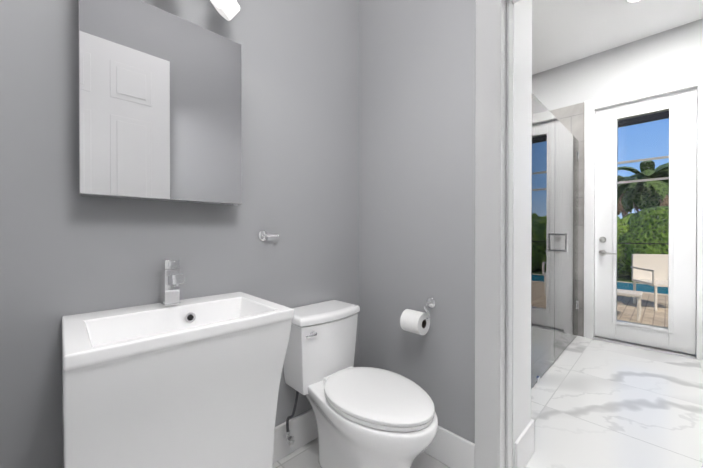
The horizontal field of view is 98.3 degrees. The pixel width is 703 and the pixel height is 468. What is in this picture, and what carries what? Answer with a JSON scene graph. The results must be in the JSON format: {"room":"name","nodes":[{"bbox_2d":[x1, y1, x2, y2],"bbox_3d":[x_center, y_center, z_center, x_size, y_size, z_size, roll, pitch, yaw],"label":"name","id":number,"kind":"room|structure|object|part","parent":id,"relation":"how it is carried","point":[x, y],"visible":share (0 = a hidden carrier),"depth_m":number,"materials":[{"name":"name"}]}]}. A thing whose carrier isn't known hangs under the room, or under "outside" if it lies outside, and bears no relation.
{"room":"bathroom","nodes":[
{"label":"bathroom","id":0,"kind":"room"},
{"bbox_2d":[0,0,358,467],"bbox_3d":[-0.539,-0.385,1.422,1.755,3.000,0.120,0,0,-44],"label":"wall","id":1,"kind":"structure","parent":0,"point":[66,248],"depth_m":1.18,"materials":[{"name":"grey paint"}]},
{"bbox_2d":[78,0,241,205],"bbox_3d":[-0.675,-0.451,1.128,0.504,0.668,0.110,0,0,-44],"label":"mirror","id":2,"kind":"object","parent":1,"relation":"attached to","point":[160,104],"visible":1,"depth_m":1.05,"materials":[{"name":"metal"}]},
{"bbox_2d":[207,0,239,20],"bbox_3d":[-0.650,-0.959,1.101,0.540,0.208,0.181,0,0,-44],"label":"sconce","id":3,"kind":"object","parent":1,"relation":"attached to","point":[228,10],"visible":1,"depth_m":1.19,"materials":[{"name":"silver metal"}]},
{"bbox_2d":[258,230,278,240],"bbox_3d":[-0.393,0.007,1.445,0.086,0.052,0.050,0,0,-44],"label":"robe hook","id":4,"kind":"object","parent":1,"relation":"attached to","point":[263,235],"visible":0.98,"depth_m":1.44,"materials":[{"name":"silver metal"}]},
{"bbox_2d":[273,409,317,462],"bbox_3d":[-0.479,1.033,1.389,1.485,0.165,0.020,0,0,-44],"label":"baseboard","id":5,"kind":"structure","parent":1,"relation":"attached to","point":[303,427],"depth_m":1.57,"materials":[{"name":"white paint"}]},
{"bbox_2d":[359,0,475,443],"bbox_3d":[0.785,-0.384,1.225,0.120,3.000,3.440,0,0,-44],"label":"wall","id":6,"kind":"structure","parent":0,"point":[416,155],"depth_m":1.58,"materials":[{"name":"grey paint"}]},
{"bbox_2d":[400,298,435,334],"bbox_3d":[0.335,0.408,1.515,0.132,0.168,0.150,0,0,-44],"label":"toilet paper holder","id":7,"kind":"object","parent":6,"relation":"attached to","point":[415,322],"visible":1,"depth_m":1.49,"materials":[{"name":"white paper"}]},
{"bbox_3d":[0.350,0.370,1.530,0.089,0.092,0.150,0,0,-44],"label":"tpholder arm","id":8,"kind":"part","parent":7,"relation":"part of"},
{"bbox_2d":[424,426,474,467],"bbox_3d":[0.307,1.032,1.629,0.020,0.165,0.723,0,0,-44],"label":"baseboard","id":9,"kind":"structure","parent":6,"relation":"attached to","point":[449,448],"depth_m":1.44,"materials":[{"name":"white paint"}]},
{"bbox_2d":[475,0,520,467],"bbox_3d":[0.941,-0.008,1.055,0.145,2.250,0.977,0,0,-44],"label":"door frame","id":10,"kind":"structure","parent":6,"relation":"attached to","point":[493,208],"depth_m":1.31,"materials":[{"name":"white paint"}]},
{"bbox_2d":[273,336,702,467],"bbox_3d":[1.187,1.164,1.620,4.505,0.100,3.440,0,0,-44],"label":"floor","id":11,"kind":"structure","parent":0,"point":[595,403],"depth_m":1.89,"materials":[{"name":"tile"}]},
{"bbox_2d":[62,292,293,467],"bbox_3d":[-0.560,0.689,1.015,0.585,0.857,0.436,0,0,-44],"label":"sink","id":12,"kind":"object","parent":11,"relation":"on","point":[191,383],"visible":1,"depth_m":0.90,"materials":[{"name":"white ceramic"}]},
{"bbox_2d":[160,259,184,306],"bbox_3d":[-0.638,0.176,1.091,0.055,0.165,0.132,0,0,-44],"label":"faucet","id":13,"kind":"object","parent":12,"relation":"on","point":[172,279],"visible":1,"depth_m":1.10,"materials":[{"name":"silver metal"}]},
{"bbox_2d":[283,300,437,467],"bbox_3d":[0.033,0.747,1.371,0.384,0.736,0.754,0,0,-44],"label":"toilet","id":14,"kind":"object","parent":11,"relation":"on","point":[368,417],"visible":1,"depth_m":1.32,"materials":[{"name":"white ceramic"}]},
{"bbox_3d":[-0.183,0.460,1.390,0.064,0.032,0.030,0,0,-44],"label":"lever","id":15,"kind":"part","parent":14,"relation":"part of","materials":[{"name":"silver metal"}]},
{"bbox_3d":[-0.146,0.564,1.556,0.384,0.371,0.222,0,0,-44],"label":"tank","id":16,"kind":"part","parent":14,"relation":"part of","materials":[{"name":"white ceramic"}]},
{"bbox_3d":[0.038,0.908,1.366,0.384,0.414,0.746,0,0,-44],"label":"bowl","id":17,"kind":"part","parent":14,"relation":"part of","materials":[{"name":"white ceramic"}]},
{"bbox_3d":[0.109,0.680,1.291,0.379,0.042,0.508,0,0,-44],"label":"seat","id":18,"kind":"part","parent":14,"relation":"part of","materials":[{"name":"white plastic"}]},
{"bbox_2d":[531,94,579,388],"bbox_3d":[1.623,0.055,2.499,2.326,2.110,0.160,0,0,-44],"label":"glass","id":19,"kind":"object","parent":11,"relation":"on","point":[554,236],"visible":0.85,"depth_m":2.55,"materials":[{"name":"clear glass"}]},
{"bbox_2d":[512,0,531,467],"bbox_3d":[0.747,-0.385,1.540,0.260,3.000,0.223,0,0,-44],"label":"wall pier","id":20,"kind":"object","parent":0,"point":[522,209],"visible":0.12,"depth_m":1.45,"materials":[{"name":"white paint"}]},
{"bbox_2d":[532,19,702,110],"bbox_3d":[2.755,-0.393,3.123,0.150,3.000,3.440,0,0,-44],"label":"wall","id":21,"kind":"structure","parent":0,"point":[671,54],"depth_m":3.03,"materials":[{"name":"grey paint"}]},
{"bbox_2d":[550,102,584,336],"bbox_3d":[2.045,-0.156,3.745,0.012,2.520,1.319,0,0,-44],"label":"wall tiles","id":22,"kind":"structure","parent":21,"relation":"attached to","point":[570,118],"depth_m":3.28,"materials":[{"name":"grey tile"}]},
{"bbox_2d":[584,72,702,360],"bbox_3d":[2.864,-0.155,2.995,0.172,2.525,0.899,0,0,-44],"label":"door frame","id":23,"kind":"structure","parent":21,"relation":"attached to","point":[688,82],"depth_m":3.04,"materials":[{"name":"white paint"}]},
{"bbox_2d":[593,336,695,358],"bbox_3d":[2.860,1.098,3.007,0.170,0.018,0.718,0,0,-44],"label":"sill","id":24,"kind":"structure","parent":21,"relation":"attached to","point":[648,347],"depth_m":2.92,"materials":[{"name":"silver metal"}]},
{"bbox_2d":[595,88,696,354],"bbox_3d":[2.851,-0.112,2.992,0.069,2.394,0.714,0,0,-44],"label":"entry door","id":25,"kind":"structure","parent":21,"relation":"in","point":[678,334],"depth_m":2.83,"materials":[{"name":"white paint"}]},
{"bbox_2d":[599,109,668,328],"bbox_3d":[2.776,-0.141,3.014,0.085,2.062,0.513,0,0,-44],"label":"glass pane","id":26,"kind":"object","parent":25,"relation":"attached to","point":[602,252],"depth_m":2.99,"materials":[{"name":"clear glass"}]},
{"bbox_3d":[2.640,0.130,3.137,0.058,0.201,0.148,0,0,-44],"label":"handle","id":27,"kind":"part","parent":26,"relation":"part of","materials":[{"name":"silver metal"}]},
{"bbox_2d":[532,0,702,74],"bbox_3d":[1.187,-1.936,1.604,4.505,0.100,3.440,0,0,-44],"label":"ceiling","id":28,"kind":"structure","parent":0,"point":[565,31],"depth_m":2.73,"materials":[{"name":"white paint"}]},
{"bbox_2d":[625,0,640,2],"bbox_3d":[2.272,-1.885,2.399,0.170,0.008,0.170,0,0,-44],"label":"recessed light","id":29,"kind":"object","parent":28,"relation":"in","point":[630,1],"visible":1,"depth_m":2.46,"materials":[{"name":"white paint"}]},
{"label":"outside","id":30,"kind":"structure","parent":0,"visible":0},
{"bbox_2d":[617,281,667,327],"bbox_3d":[3.486,1.220,6.611,5.730,0.100,30.000,0,0,-44],"label":"deck","id":31,"kind":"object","parent":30,"point":[658,321],"depth_m":4.69,"materials":[{"name":"beige stone"}]},
{"bbox_2d":[617,289,642,320],"bbox_3d":[3.899,0.998,4.328,0.340,0.365,0.340,0,0,-44],"label":"patio table","id":32,"kind":"object","parent":31,"relation":"on","point":[628,293],"depth_m":4.19,"materials":[{"name":"white metal"}]},
{"bbox_2d":[617,281,667,295],"bbox_3d":[5.595,1.158,7.253,1.500,0.016,14.000,0,0,-44],"label":"pool","id":33,"kind":"object","parent":31,"relation":"on","point":[639,286],"depth_m":6.44,"materials":[{"name":"blue liquid"}]},
{"bbox_2d":[617,111,668,244],"bbox_3d":[6.203,-0.837,7.829,0.050,4.000,28.000,0,0,-44],"label":"screen frame","id":34,"kind":"object","parent":31,"relation":"on","point":[665,114],"depth_m":7.12,"materials":[{"name":"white metal"}]},
{"bbox_2d":[631,254,668,310],"bbox_3d":[4.948,0.758,4.823,0.580,0.840,0.580,0,0,16],"label":"patio chair","id":35,"kind":"object","parent":31,"relation":"on","point":[644,263],"depth_m":5.05,"materials":[{"name":"beige fabric"}]},
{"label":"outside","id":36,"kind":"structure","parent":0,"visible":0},
{"bbox_2d":[617,275,638,282],"bbox_3d":[24.886,1.092,32.775,61.400,0.095,70.000,0,0,-44],"label":"lawn","id":37,"kind":"structure","parent":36,"point":[628,277],"depth_m":7.81,"materials":[{"name":"green plant"}]},
{"bbox_2d":[617,160,668,277],"bbox_3d":[12.979,-1.969,15.310,19.831,6.204,24.906,0,0,-44],"label":"vegetation","id":38,"kind":"object","parent":37,"relation":"on","point":[635,191],"depth_m":8.13,"materials":[{"name":"green plant"}]}
]}

